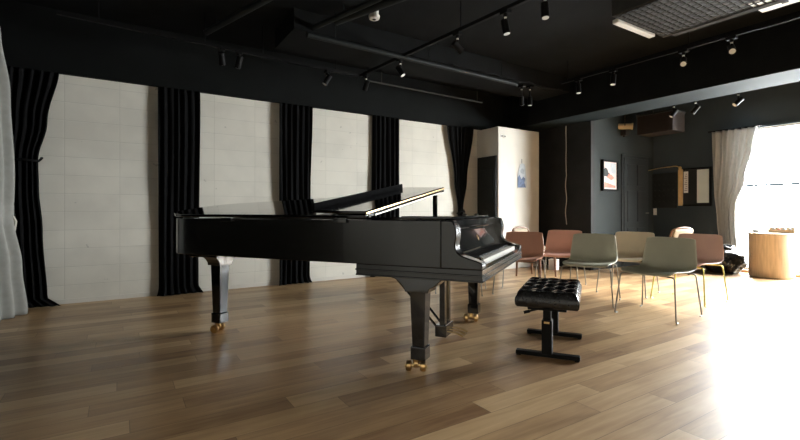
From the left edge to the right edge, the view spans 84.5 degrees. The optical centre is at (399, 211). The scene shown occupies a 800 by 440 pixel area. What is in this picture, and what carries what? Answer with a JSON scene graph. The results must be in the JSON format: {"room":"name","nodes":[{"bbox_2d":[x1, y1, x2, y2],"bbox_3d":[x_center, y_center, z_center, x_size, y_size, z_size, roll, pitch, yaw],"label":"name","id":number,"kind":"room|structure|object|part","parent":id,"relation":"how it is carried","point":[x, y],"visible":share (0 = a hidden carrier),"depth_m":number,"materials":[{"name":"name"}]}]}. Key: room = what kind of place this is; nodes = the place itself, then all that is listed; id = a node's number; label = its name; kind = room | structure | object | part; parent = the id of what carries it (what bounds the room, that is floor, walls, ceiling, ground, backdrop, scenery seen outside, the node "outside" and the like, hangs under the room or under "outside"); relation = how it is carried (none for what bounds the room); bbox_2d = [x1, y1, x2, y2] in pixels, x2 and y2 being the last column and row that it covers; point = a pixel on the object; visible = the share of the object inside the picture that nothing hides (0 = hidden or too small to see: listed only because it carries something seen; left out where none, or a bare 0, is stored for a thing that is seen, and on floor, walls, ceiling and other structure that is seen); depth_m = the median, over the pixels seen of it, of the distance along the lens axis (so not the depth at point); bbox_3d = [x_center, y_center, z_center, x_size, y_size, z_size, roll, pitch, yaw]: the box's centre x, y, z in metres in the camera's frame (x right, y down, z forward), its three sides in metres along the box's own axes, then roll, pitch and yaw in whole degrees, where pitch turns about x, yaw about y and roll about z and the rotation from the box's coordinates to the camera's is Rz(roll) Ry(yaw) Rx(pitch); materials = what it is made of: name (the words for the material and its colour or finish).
{"room":"music room","nodes":[
{"label":"music room","id":0,"kind":"room"},
{"bbox_2d":[38,74,479,299],"bbox_3d":[-0.111,-0.595,7.340,10.700,3.250,0.200,0,0,-33],"label":"wall","id":1,"kind":"structure","parent":0,"point":[98,168],"depth_m":5.36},
{"bbox_2d":[7,66,60,307],"bbox_3d":[-3.961,-0.247,4.675,0.580,2.551,0.100,0,0,-33],"label":"curtain","id":2,"kind":"object","parent":1,"relation":"hanging from","point":[32,91],"visible":0.66,"depth_m":4.70,"materials":[{"name":"fabric"}]},
{"bbox_2d":[157,86,202,295],"bbox_3d":[-2.727,-0.247,5.468,0.522,2.550,0.098,0,0,-33],"label":"curtain","id":3,"kind":"object","parent":1,"relation":"hanging from","point":[178,110],"visible":0.85,"depth_m":5.45,"materials":[{"name":"black fabric"}]},
{"bbox_2d":[52,274,369,303],"bbox_3d":[-1.479,1.005,6.342,6.920,0.050,0.012,0,0,-33],"label":"baseboard","id":4,"kind":"structure","parent":1,"relation":"attached to","point":[146,294],"depth_m":5.36,"materials":[{"name":"white paint"}]},
{"bbox_2d":[0,0,506,129],"bbox_3d":[-1.161,-1.873,6.522,7.650,0.695,0.050,0,0,-33],"label":"ceiling beam","id":5,"kind":"structure","parent":1,"relation":"attached to","point":[34,37],"depth_m":5.67,"materials":[{"name":"black paint"}]},
{"bbox_2d":[279,102,312,285],"bbox_3d":[-1.479,-0.247,6.260,0.513,2.550,0.098,0,0,-33],"label":"curtain","id":6,"kind":"object","parent":1,"relation":"hanging from","point":[295,121],"visible":0.7,"depth_m":6.27,"materials":[{"name":"black fabric"}]},
{"bbox_2d":[370,115,398,276],"bbox_3d":[-0.227,-0.247,7.058,0.578,2.550,0.096,0,0,-33],"label":"curtain","id":7,"kind":"object","parent":1,"relation":"hanging from","point":[385,130],"visible":0.51,"depth_m":7.06,"materials":[{"name":"black fabric"}]},
{"bbox_2d":[447,125,473,214],"bbox_3d":[1.094,-0.247,7.895,0.618,2.550,0.099,0,0,-33],"label":"curtain","id":8,"kind":"object","parent":1,"relation":"hanging from","point":[460,138],"visible":0.6,"depth_m":7.91,"materials":[{"name":"fabric"}]},
{"bbox_2d":[507,11,799,128],"bbox_3d":[4.726,-1.903,4.404,0.015,0.635,9.950,0,0,-33],"label":"ceiling beam","id":9,"kind":"structure","parent":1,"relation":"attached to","point":[775,49],"depth_m":5.93,"materials":[{"name":"black paint"}]},
{"bbox_2d":[0,264,799,439],"bbox_3d":[2.616,1.080,3.060,10.700,0.100,10.350,0,0,-33],"label":"floor","id":10,"kind":"structure","parent":0,"point":[316,360],"depth_m":2.92,"materials":[{"name":"brown wood"}]},
{"bbox_2d":[174,184,521,371],"bbox_3d":[-0.430,0.377,3.841,2.699,1.306,1.655,0,0,24],"label":"grand piano","id":11,"kind":"object","parent":10,"relation":"on","point":[422,253],"visible":1,"depth_m":3.09,"materials":[{"name":"black wood"}]},
{"bbox_3d":[-0.779,-0.086,3.996,1.934,0.261,1.650,0,0,24],"label":"lid","id":12,"kind":"part","parent":11,"relation":"part of","materials":[{"name":"black wood"}]},
{"bbox_3d":[0.341,0.680,3.523,0.042,0.460,0.042,0,0,24],"label":"lyre post","id":13,"kind":"part","parent":11,"relation":"part of","materials":[{"name":"black wood"}]},
{"bbox_3d":[0.394,0.680,3.642,0.042,0.460,0.042,0,0,24],"label":"lyre post","id":14,"kind":"part","parent":11,"relation":"part of","materials":[{"name":"black wood"}]},
{"bbox_3d":[0.385,0.200,2.667,0.255,0.290,0.105,0,0,24],"label":"arm","id":15,"kind":"part","parent":11,"relation":"part of"},
{"bbox_3d":[0.587,0.106,3.367,0.035,0.017,1.350,0,0,24],"label":"fallboard rail","id":16,"kind":"part","parent":11,"relation":"part of","materials":[{"name":"black wood"}]},
{"bbox_3d":[0.963,0.200,3.991,0.255,0.290,0.105,0,0,24],"label":"arm","id":17,"kind":"part","parent":11,"relation":"part of"},
{"bbox_2d":[435,281,485,295],"bbox_3d":[0.793,0.647,5.663,0.584,0.762,0.588,0,0,16],"label":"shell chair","id":18,"kind":"object","parent":10,"relation":"on","point":[485,281],"visible":0.06,"depth_m":5.46,"materials":[{"name":"silver metal"}]},
{"bbox_2d":[477,126,538,268],"bbox_3d":[2.030,-0.235,8.259,1.060,2.530,0.550,0,0,-33],"label":"wall box","id":19,"kind":"object","parent":10,"relation":"on","point":[516,206],"visible":0.6,"depth_m":8.00,"materials":[{"name":"white paint"}]},
{"bbox_2d":[477,155,496,216],"bbox_3d":[1.570,0.020,7.954,0.044,2.020,0.470,0,0,-33],"label":"door","id":20,"kind":"structure","parent":19,"relation":"attached to","point":[486,166],"depth_m":7.92,"materials":[{"name":"black wood"}]},
{"bbox_3d":[1.553,0.080,7.949,0.010,1.660,0.360,0,0,-33],"label":"panel","id":21,"kind":"part","parent":20,"relation":"part of","materials":[{"name":"black wood"}]},
{"bbox_2d":[517,163,526,187],"bbox_3d":[2.232,-0.695,8.054,0.240,0.530,0.012,0,0,-33],"label":"poster","id":22,"kind":"object","parent":19,"relation":"attached to","point":[521,177],"depth_m":8.05,"materials":[{"name":"blue paper"}]},
{"bbox_2d":[492,231,545,294],"bbox_3d":[1.524,0.647,5.569,0.584,0.762,0.588,0,0,25],"label":"shell chair","id":23,"kind":"object","parent":10,"relation":"on","point":[532,244],"visible":0.62,"depth_m":5.74,"materials":[{"name":"red plastic"}]},
{"bbox_3d":[1.598,0.817,5.288,0.049,0.422,0.245,0,0,-39],"label":"leg","id":24,"kind":"part","parent":23,"relation":"part of","materials":[{"name":"silver metal"}]},
{"bbox_2d":[512,226,556,276],"bbox_3d":[2.121,0.636,7.008,0.460,0.790,0.562,0,0,-40],"label":"upholstered chair","id":25,"kind":"object","parent":10,"relation":"on","point":[518,228],"visible":0.33,"depth_m":6.99,"materials":[{"name":"beige fabric"}]},
{"bbox_3d":[1.990,0.428,7.167,0.451,0.374,0.147,0,0,-40],"label":"frame","id":26,"kind":"part","parent":25,"relation":"part of","materials":[{"name":"brown wood"}]},
{"bbox_3d":[2.125,0.830,6.680,0.039,0.402,0.050,0,0,20],"label":"leg","id":27,"kind":"part","parent":25,"relation":"part of","materials":[{"name":"brown wood"}]},
{"bbox_3d":[2.441,0.830,6.938,0.050,0.402,0.039,0,0,36],"label":"leg","id":28,"kind":"part","parent":25,"relation":"part of","materials":[{"name":"brown wood"}]},
{"bbox_2d":[515,277,581,362],"bbox_3d":[1.158,0.790,3.376,0.430,0.480,0.749,0,0,24],"label":"piano bench","id":29,"kind":"object","parent":10,"relation":"on","point":[552,296],"visible":1,"depth_m":3.08,"materials":[{"name":"black leather"}]},
{"bbox_3d":[1.158,0.682,3.376,0.260,0.022,0.680,0,0,24],"label":"seat frame","id":30,"kind":"part","parent":29,"relation":"part of","materials":[{"name":"black metal"}]},
{"bbox_2d":[515,277,581,310],"bbox_3d":[1.158,0.612,3.376,0.428,0.123,0.749,0,0,24],"label":"seat cushion","id":31,"kind":"object","parent":29,"relation":"on","point":[538,293],"depth_m":3.09,"materials":[{"name":"black leather"}]},
{"bbox_2d":[548,259,558,269],"bbox_3d":[2.731,0.938,7.811,0.144,0.185,0.144,0,0,37],"label":"carton","id":32,"kind":"object","parent":10,"relation":"on","point":[551,261],"visible":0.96,"depth_m":7.76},
{"bbox_2d":[535,230,585,284],"bbox_3d":[2.229,0.647,6.111,0.584,0.762,0.588,0,0,33],"label":"shell chair","id":33,"kind":"object","parent":10,"relation":"on","point":[558,242],"visible":0.69,"depth_m":6.33,"materials":[{"name":"red plastic"}]},
{"bbox_2d":[560,233,620,307],"bbox_3d":[2.181,0.647,5.061,0.584,0.762,0.588,0,0,33],"label":"shell chair","id":34,"kind":"object","parent":10,"relation":"on","point":[589,250],"visible":0.98,"depth_m":5.21,"materials":[{"name":"green plastic"}]},
{"bbox_3d":[2.215,0.817,4.772,0.049,0.422,0.245,0,0,-31],"label":"leg","id":35,"kind":"part","parent":34,"relation":"part of","materials":[{"name":"silver metal"}]},
{"bbox_3d":[2.447,0.817,5.122,0.250,0.422,0.049,0,0,6],"label":"leg","id":36,"kind":"part","parent":34,"relation":"part of","materials":[{"name":"silver metal"}]},
{"bbox_2d":[596,231,659,298],"bbox_3d":[2.895,0.647,5.589,0.584,0.762,0.588,0,0,44],"label":"shell chair","id":37,"kind":"object","parent":10,"relation":"on","point":[630,245],"visible":0.7,"depth_m":5.75,"materials":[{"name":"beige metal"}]},
{"bbox_3d":[2.606,0.817,5.562,0.245,0.422,0.049,0,0,19],"label":"leg","id":38,"kind":"part","parent":37,"relation":"part of","materials":[{"name":"silver metal"}]},
{"bbox_3d":[2.873,0.817,5.300,0.049,0.422,0.245,0,0,-20],"label":"leg","id":39,"kind":"part","parent":37,"relation":"part of","materials":[{"name":"silver metal"}]},
{"bbox_2d":[614,237,702,324],"bbox_3d":[2.578,0.647,4.394,0.588,0.762,0.584,0,0,-35],"label":"shell chair","id":40,"kind":"object","parent":10,"relation":"on","point":[665,257],"visible":1,"depth_m":4.47,"materials":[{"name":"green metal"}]},
{"bbox_3d":[2.288,0.817,4.418,0.245,0.422,0.049,0,0,29],"label":"leg","id":41,"kind":"part","parent":40,"relation":"part of","materials":[{"name":"silver metal"}]},
{"bbox_3d":[2.630,0.817,4.662,0.049,0.422,0.250,0,0,-8],"label":"leg","id":42,"kind":"part","parent":40,"relation":"part of","materials":[{"name":"silver metal"}]},
{"bbox_3d":[2.506,0.817,4.113,0.049,0.422,0.245,0,0,-10],"label":"leg","id":43,"kind":"part","parent":40,"relation":"part of","materials":[{"name":"silver metal"}]},
{"bbox_3d":[2.848,0.817,4.356,0.250,0.422,0.049,0,0,27],"label":"leg","id":44,"kind":"part","parent":40,"relation":"part of","materials":[{"name":"silver metal"}]},
{"bbox_2d":[669,227,692,274],"bbox_3d":[4.420,0.636,7.216,0.460,0.790,0.562,0,0,-15],"label":"upholstered chair","id":45,"kind":"object","parent":10,"relation":"on","point":[675,232],"visible":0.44,"depth_m":6.94,"materials":[{"name":"beige fabric"}]},
{"bbox_3d":[4.475,0.428,7.018,0.451,0.374,0.147,0,0,-15],"label":"frame","id":46,"kind":"part","parent":45,"relation":"part of","materials":[{"name":"brown wood"}]},
{"bbox_2d":[650,233,728,306],"bbox_3d":[3.350,0.647,5.099,0.588,0.762,0.584,0,0,-33],"label":"shell chair","id":47,"kind":"object","parent":10,"relation":"on","point":[709,247],"visible":0.53,"depth_m":5.12,"materials":[{"name":"plastic"}]},
{"bbox_3d":[3.062,0.817,5.137,0.245,0.422,0.049,0,0,32],"label":"leg","id":48,"kind":"part","parent":47,"relation":"part of","materials":[{"name":"gold metal"}]},
{"bbox_3d":[3.264,0.817,4.821,0.049,0.422,0.245,0,0,-7],"label":"leg","id":49,"kind":"part","parent":47,"relation":"part of","materials":[{"name":"gold metal"}]},
{"bbox_3d":[3.618,0.817,5.046,0.250,0.422,0.049,0,0,30],"label":"leg","id":50,"kind":"part","parent":47,"relation":"part of","materials":[{"name":"gold metal"}]},
{"bbox_2d":[704,245,746,273],"bbox_3d":[5.457,0.794,7.410,0.633,0.456,0.614,0,0,-33],"label":"plastic bag","id":51,"kind":"object","parent":10,"relation":"on","point":[734,262],"visible":0.6,"depth_m":7.18,"materials":[{"name":"black plastic"}]},
{"bbox_2d":[748,232,795,279],"bbox_3d":[5.845,0.682,6.925,0.580,0.695,0.580,0,0,-33],"label":"table","id":52,"kind":"object","parent":10,"relation":"on","point":[770,255],"visible":0.97,"depth_m":6.71,"materials":[{"name":"brown wood"}]},
{"bbox_2d":[768,227,795,233],"bbox_3d":[5.949,0.290,6.855,0.120,0.090,0.320,0,0,-41],"label":"tray","id":53,"kind":"object","parent":52,"relation":"on","point":[770,230],"visible":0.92,"depth_m":6.83,"materials":[{"name":"brown wood"}]},
{"bbox_2d":[12,0,799,96],"bbox_3d":[2.616,-2.295,3.060,10.700,0.150,10.350,0,0,-33],"label":"ceiling","id":54,"kind":"structure","parent":0,"point":[581,33],"depth_m":5.22,"materials":[{"name":"black paint"}]},
{"bbox_2d":[57,0,357,76],"bbox_3d":[-1.910,-2.036,5.091,3.256,0.368,0.036,0,0,-36],"label":"track","id":55,"kind":"object","parent":54,"relation":"hanging from","point":[60,13],"visible":0.85,"depth_m":4.82,"materials":[{"name":"black metal"}]},
{"bbox_2d":[218,47,225,65],"bbox_3d":[-2.025,-1.757,5.008,0.083,0.189,0.134,0,0,-20],"label":"track spotlight","id":56,"kind":"object","parent":55,"relation":"hanging from","point":[221,50],"visible":1,"depth_m":4.98,"materials":[{"name":"black metal"}]},
{"bbox_2d":[234,51,242,68],"bbox_3d":[-1.877,-1.757,5.120,0.076,0.190,0.128,0,0,-40],"label":"track spotlight","id":57,"kind":"object","parent":55,"relation":"hanging from","point":[238,63],"visible":1,"depth_m":5.09,"materials":[{"name":"black metal"}]},
{"bbox_2d":[322,69,331,85],"bbox_3d":[-0.958,-1.752,5.780,0.127,0.200,0.100,0,0,-33],"label":"track spotlight","id":58,"kind":"object","parent":55,"relation":"hanging from","point":[327,79],"visible":1,"depth_m":5.75,"materials":[{"name":"black metal"}]},
{"bbox_2d":[203,0,272,35],"bbox_3d":[-1.321,-2.138,4.343,2.468,0.163,0.082,0,0,40],"label":"ceiling pipe","id":59,"kind":"object","parent":54,"relation":"hanging from","point":[256,4],"visible":1,"depth_m":4.67,"materials":[{"name":"black metal"}]},
{"bbox_2d":[311,0,381,29],"bbox_3d":[-0.505,-2.121,4.496,1.780,0.198,0.090,0,0,43],"label":"ceiling pipe","id":60,"kind":"object","parent":54,"relation":"hanging from","point":[363,5],"visible":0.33,"depth_m":4.54,"materials":[{"name":"black metal"}]},
{"bbox_2d":[334,0,405,24],"bbox_3d":[-0.230,-2.121,4.418,1.170,0.198,0.100,0,0,38],"label":"ceiling pipe","id":61,"kind":"object","parent":54,"relation":"hanging from","point":[382,4],"visible":0.61,"depth_m":4.45,"materials":[{"name":"black metal"}]},
{"bbox_2d":[369,11,379,20],"bbox_3d":[-0.285,-2.167,4.858,0.124,0.106,0.124,0,0,-33],"label":"smoke detector","id":62,"kind":"object","parent":54,"relation":"attached to","point":[374,16],"visible":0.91,"depth_m":4.82,"materials":[{"name":"white plastic"}]},
{"bbox_2d":[306,12,517,85],"bbox_3d":[0.375,-2.046,5.646,3.301,0.348,0.060,0,0,-34],"label":"ceiling pipe","id":63,"kind":"object","parent":54,"relation":"hanging from","point":[309,34],"visible":1,"depth_m":5.42,"materials":[{"name":"black metal"}]},
{"bbox_2d":[275,8,570,100],"bbox_3d":[0.659,-2.105,6.354,4.740,0.230,0.690,0,0,-33],"label":"ceiling beam","id":64,"kind":"structure","parent":54,"relation":"attached to","point":[290,35],"depth_m":5.80,"materials":[{"name":"black paint"}]},
{"bbox_2d":[453,64,562,90],"bbox_3d":[1.687,-1.965,6.564,2.302,0.064,0.016,0,0,-33],"label":"cable","id":65,"kind":"object","parent":64,"relation":"hanging from","point":[453,64],"visible":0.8,"depth_m":6.64,"materials":[{"name":"black plastic"}]},
{"bbox_2d":[518,84,524,105],"bbox_3d":[1.903,-1.813,6.880,0.106,0.319,0.100,0,0,-33],"label":"track spotlight","id":66,"kind":"object","parent":64,"relation":"hanging from","point":[521,98],"visible":1,"depth_m":6.86,"materials":[{"name":"black metal"}]},
{"bbox_2d":[526,85,533,105],"bbox_3d":[2.035,-1.815,6.893,0.075,0.313,0.100,0,0,-33],"label":"track spotlight","id":67,"kind":"object","parent":64,"relation":"hanging from","point":[528,86],"visible":1,"depth_m":6.87,"materials":[{"name":"black metal"}]},
{"bbox_2d":[369,70,481,102],"bbox_3d":[0.478,-2.039,6.927,2.251,0.361,0.024,0,0,-34],"label":"ceiling pipe","id":68,"kind":"object","parent":54,"relation":"hanging from","point":[477,101],"visible":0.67,"depth_m":6.83,"materials":[{"name":"black metal"}]},
{"bbox_2d":[359,0,530,76],"bbox_3d":[0.639,-2.061,4.646,0.036,0.318,3.964,0,0,-37],"label":"track","id":69,"kind":"object","parent":54,"relation":"hanging from","point":[517,3],"visible":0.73,"depth_m":4.68,"materials":[{"name":"black metal"}]},
{"bbox_2d":[362,73,369,90],"bbox_3d":[-0.470,-1.789,6.106,0.081,0.227,0.145,0,0,-33],"label":"track spotlight","id":70,"kind":"object","parent":69,"relation":"hanging from","point":[366,83],"visible":1,"depth_m":6.08,"materials":[{"name":"black metal"}]},
{"bbox_2d":[395,59,404,76],"bbox_3d":[0.007,-1.787,5.481,0.129,0.230,0.090,0,0,39],"label":"track spotlight","id":71,"kind":"object","parent":69,"relation":"hanging from","point":[399,69],"visible":0.96,"depth_m":5.46,"materials":[{"name":"black metal"}]},
{"bbox_2d":[451,31,463,53],"bbox_3d":[0.613,-1.793,4.683,0.152,0.218,0.100,0,0,-33],"label":"track spotlight","id":72,"kind":"object","parent":69,"relation":"hanging from","point":[455,43],"visible":1,"depth_m":4.66,"materials":[{"name":"black metal"}]},
{"bbox_2d":[500,8,511,35],"bbox_3d":[1.002,-1.788,4.172,0.084,0.227,0.100,0,0,-33],"label":"track spotlight","id":73,"kind":"object","parent":69,"relation":"hanging from","point":[504,22],"visible":1,"depth_m":4.14,"materials":[{"name":"black metal"}]},
{"bbox_2d":[541,0,549,19],"bbox_3d":[1.260,-1.789,3.826,0.078,0.226,0.100,0,0,-33],"label":"track spotlight","id":74,"kind":"object","parent":69,"relation":"hanging from","point":[545,15],"visible":1,"depth_m":3.80,"materials":[{"name":"black metal"}]},
{"bbox_2d":[618,115,632,136],"bbox_3d":[4.164,-1.785,8.123,0.261,0.830,0.170,0,0,13],"label":"lamp","id":75,"kind":"object","parent":54,"relation":"hanging from","point":[624,133],"visible":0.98,"depth_m":8.09,"materials":[{"name":"brown wood"}]},
{"bbox_2d":[515,69,799,131],"bbox_3d":[5.003,-1.905,4.580,0.640,0.630,9.950,0,0,-33],"label":"ceiling beam","id":76,"kind":"structure","parent":54,"relation":"attached to","point":[791,76],"depth_m":6.19,"materials":[{"name":"paint"}]},
{"bbox_2d":[560,14,799,83],"bbox_3d":[4.018,-2.061,4.190,0.036,0.318,5.752,0,0,-34],"label":"track","id":77,"kind":"object","parent":54,"relation":"hanging from","point":[794,17],"visible":0.84,"depth_m":5.12,"materials":[{"name":"black metal"}]},
{"bbox_2d":[574,78,582,93],"bbox_3d":[2.567,-1.799,6.330,0.084,0.206,0.100,0,0,-33],"label":"track spotlight","id":78,"kind":"object","parent":77,"relation":"hanging from","point":[578,85],"visible":1,"depth_m":6.31,"materials":[{"name":"black metal"}]},
{"bbox_2d":[609,68,617,85],"bbox_3d":[2.858,-1.799,5.900,0.091,0.207,0.100,0,0,-33],"label":"track spotlight","id":79,"kind":"object","parent":77,"relation":"hanging from","point":[613,75],"visible":1,"depth_m":5.88,"materials":[{"name":"black metal"}]},
{"bbox_2d":[678,49,688,66],"bbox_3d":[3.342,-1.800,5.185,0.145,0.205,0.108,0,0,-33],"label":"track spotlight","id":80,"kind":"object","parent":77,"relation":"hanging from","point":[683,60],"visible":1,"depth_m":5.16,"materials":[{"name":"black metal"}]},
{"bbox_2d":[725,35,737,54],"bbox_3d":[3.611,-1.800,4.788,0.145,0.204,0.114,0,0,-33],"label":"track spotlight","id":81,"kind":"object","parent":77,"relation":"hanging from","point":[731,47],"visible":1,"depth_m":4.76,"materials":[{"name":"black metal"}]},
{"bbox_2d":[612,0,788,37],"bbox_3d":[3.134,-2.087,3.885,1.020,0.265,2.185,0,0,-33],"label":"ceiling air conditioner","id":82,"kind":"object","parent":54,"relation":"attached to","point":[646,18],"visible":1,"depth_m":4.39,"materials":[{"name":"white plastic"}]},
{"bbox_3d":[3.151,-2.101,3.857,1.020,0.238,2.120,0,0,-33],"label":"casing","id":83,"kind":"part","parent":82,"relation":"part of","materials":[{"name":"grey plastic"}]},
{"bbox_3d":[3.580,-1.971,4.059,0.080,0.026,2.000,0,0,-33],"label":"casing frame","id":84,"kind":"part","parent":82,"relation":"part of","materials":[{"name":"grey metal"}]},
{"bbox_2d":[749,0,799,12],"bbox_3d":[3.682,-2.094,3.917,0.340,0.253,0.850,0,0,-33],"label":"light","id":85,"kind":"object","parent":54,"relation":"in","point":[782,4],"visible":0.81,"depth_m":4.19,"materials":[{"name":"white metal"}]},
{"bbox_3d":[5.011,-1.986,6.186,0.036,0.468,4.050,0,0,-33],"label":"track","id":86,"kind":"object","parent":54,"relation":"hanging from","visible":0},
{"bbox_2d":[669,105,677,117],"bbox_3d":[4.420,-1.632,7.109,0.133,0.239,0.097,0,0,33],"label":"track spotlight","id":87,"kind":"object","parent":86,"relation":"hanging from","point":[674,111],"visible":0.69,"depth_m":7.09,"materials":[{"name":"black metal"}]},
{"bbox_2d":[690,101,700,113],"bbox_3d":[4.594,-1.634,6.842,0.077,0.237,0.146,0,0,-21],"label":"track spotlight","id":88,"kind":"object","parent":86,"relation":"hanging from","point":[694,110],"visible":0.7,"depth_m":6.82,"materials":[{"name":"black metal"}]},
{"bbox_2d":[732,93,743,106],"bbox_3d":[4.893,-1.634,6.367,0.143,0.236,0.104,0,0,27],"label":"track spotlight","id":89,"kind":"object","parent":86,"relation":"hanging from","point":[739,100],"visible":0.7,"depth_m":6.35,"materials":[{"name":"black metal"}]},
{"bbox_2d":[535,121,593,269],"bbox_3d":[2.997,-0.595,8.342,0.100,3.250,1.450,0,0,-33],"label":"wall","id":90,"kind":"structure","parent":0,"point":[579,156],"depth_m":8.11,"materials":[{"name":"black paint"}]},
{"bbox_2d":[565,131,566,224],"bbox_3d":[3.063,-0.670,8.117,0.016,1.821,0.037,0,0,-33],"label":"hanging cable","id":91,"kind":"object","parent":90,"relation":"hanging from","point":[565,131],"visible":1,"depth_m":8.11,"materials":[{"name":"brown"}]},
{"bbox_2d":[594,109,652,262],"bbox_3d":[4.210,-0.595,8.338,1.940,3.250,0.140,0,0,-33],"label":"wall","id":92,"kind":"structure","parent":0,"point":[609,144],"depth_m":8.07,"materials":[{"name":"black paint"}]},
{"bbox_2d":[592,263,620,269],"bbox_3d":[3.748,0.990,7.954,0.870,0.080,0.012,0,0,-33],"label":"baseboard","id":93,"kind":"structure","parent":92,"relation":"attached to","point":[617,264],"depth_m":8.01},
{"bbox_2d":[601,159,618,190],"bbox_3d":[3.804,-0.650,7.969,0.480,0.560,0.045,0,0,-33],"label":"framed picture","id":94,"kind":"object","parent":92,"relation":"attached to","point":[609,168],"visible":1,"depth_m":7.96,"materials":[{"name":"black paper"}]},
{"bbox_2d":[604,162,616,188],"bbox_3d":[3.801,-0.650,7.974,0.420,0.500,0.010,0,0,-33],"label":"print","id":95,"kind":"object","parent":94,"relation":"attached to","point":[610,168],"depth_m":7.97,"materials":[{"name":"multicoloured paper"}]},
{"bbox_2d":[621,154,647,266],"bbox_3d":[4.501,-0.020,8.428,0.910,2.100,0.020,0,0,-33],"label":"trim","id":96,"kind":"structure","parent":92,"relation":"attached to","point":[622,155],"depth_m":8.21,"materials":[{"name":"black wood"}]},
{"bbox_2d":[624,157,648,266],"bbox_3d":[4.523,0.010,8.395,0.790,2.040,0.100,0,0,-33],"label":"door","id":97,"kind":"structure","parent":92,"relation":"in","point":[635,170],"depth_m":8.38,"materials":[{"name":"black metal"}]},
{"bbox_3d":[4.517,-0.005,8.404,0.610,1.770,0.012,0,0,-33],"label":"panel","id":98,"kind":"part","parent":97,"relation":"part of","materials":[{"name":"black wood"}]},
{"bbox_2d":[653,81,799,267],"bbox_3d":[7.043,-0.595,5.880,0.200,3.250,9.950,0,0,-33],"label":"wall","id":99,"kind":"structure","parent":0,"point":[692,148],"depth_m":8.02,"materials":[{"name":"black paint"}]},
{"bbox_2d":[636,109,685,136],"bbox_3d":[4.687,-1.580,7.918,0.445,0.360,0.640,0,0,-33],"label":"box","id":100,"kind":"object","parent":99,"relation":"attached to","point":[659,123],"visible":0.98,"depth_m":7.76,"materials":[{"name":"brown wood"}]},
{"bbox_2d":[652,172,676,207],"bbox_3d":[5.135,-0.410,8.619,0.077,0.680,0.520,0,0,-33],"label":"board","id":101,"kind":"object","parent":99,"relation":"attached to","point":[664,185],"visible":0.91,"depth_m":8.59,"materials":[{"name":"black wood"}]},
{"bbox_2d":[648,166,681,170],"bbox_3d":[5.059,-0.817,8.538,0.680,0.098,0.143,0,0,42],"label":"picture light","id":102,"kind":"object","parent":99,"relation":"attached to","point":[679,167],"visible":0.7,"depth_m":8.39,"materials":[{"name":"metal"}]},
{"bbox_2d":[678,166,711,205],"bbox_3d":[5.454,-0.455,8.143,0.050,0.710,0.555,0,0,-33],"label":"framed board","id":103,"kind":"object","parent":99,"relation":"attached to","point":[694,184],"visible":1,"depth_m":8.14,"materials":[{"name":"black wood"}]},
{"bbox_3d":[5.529,-0.465,8.031,0.007,0.610,0.195,0,0,-33],"label":"pale panel","id":104,"kind":"part","parent":103,"relation":"part of","materials":[{"name":"beige paper"}]},
{"bbox_2d":[708,124,761,244],"bbox_3d":[5.698,-0.423,7.508,0.140,1.997,0.781,0,0,-33],"label":"curtain","id":105,"kind":"object","parent":99,"relation":"hanging from","point":[732,149],"visible":1,"depth_m":7.54,"materials":[{"name":"fabric"}]},
{"bbox_3d":[5.699,-1.410,7.508,0.024,0.024,0.780,0,0,-33],"label":"curtain rail","id":106,"kind":"part","parent":105,"relation":"part of","materials":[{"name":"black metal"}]},
{"bbox_2d":[733,122,799,273],"bbox_3d":[6.621,-0.210,6.506,0.080,2.420,2.860,0,0,-33],"label":"window","id":107,"kind":"structure","parent":99,"relation":"in","point":[798,123],"depth_m":7.26,"materials":[{"name":"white glass"}]},
{"bbox_2d":[744,182,799,186],"bbox_3d":[9.235,-0.098,5.344,0.050,0.895,10.110,0,0,-33],"label":"rail","id":108,"kind":"object","parent":107,"relation":"attached to","point":[792,183],"visible":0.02,"depth_m":8.50,"materials":[{"name":"white metal"}]},
{"bbox_2d":[736,119,799,127],"bbox_3d":[6.541,-1.425,6.455,0.030,0.050,2.860,0,0,-33],"label":"trim","id":109,"kind":"structure","parent":99,"relation":"attached to","point":[795,120],"depth_m":7.10,"materials":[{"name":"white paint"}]},
{"bbox_2d":[741,269,799,277],"bbox_3d":[6.524,1.008,6.445,0.130,0.045,2.860,0,0,-33],"label":"trim","id":110,"kind":"structure","parent":99,"relation":"attached to","point":[743,270],"depth_m":7.40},
{"bbox_3d":[-3.531,-0.595,2.938,0.200,3.250,3.550,0,0,-33],"label":"wall","id":111,"kind":"structure","parent":0,"visible":0},
{"bbox_2d":[0,28,27,321],"bbox_3d":[-3.824,-0.440,4.014,0.229,2.931,0.928,0,0,-2],"label":"curtain","id":112,"kind":"object","parent":111,"relation":"hanging from","point":[13,298],"visible":1,"depth_m":4.26,"materials":[{"name":"grey fabric"}]},
{"bbox_3d":[-3.810,0.185,4.069,0.050,0.293,0.681,0,0,-6],"label":"tie cord","id":113,"kind":"part","parent":112,"relation":"part of","materials":[{"name":"white fabric"}]},
{"label":"outside","id":114,"kind":"structure","parent":0,"visible":0},
{"bbox_3d":[8.413,1.280,5.360,1.550,0.300,13.000,0,0,-33],"label":"floor","id":115,"kind":"structure","parent":114,"visible":0},
{"bbox_2d":[738,228,799,270],"bbox_3d":[9.003,0.840,5.736,0.210,0.980,12.000,0,0,-33],"label":"wall","id":116,"kind":"structure","parent":115,"relation":"on","point":[742,233],"depth_m":8.81,"materials":[{"name":"white paint"}]}
]}

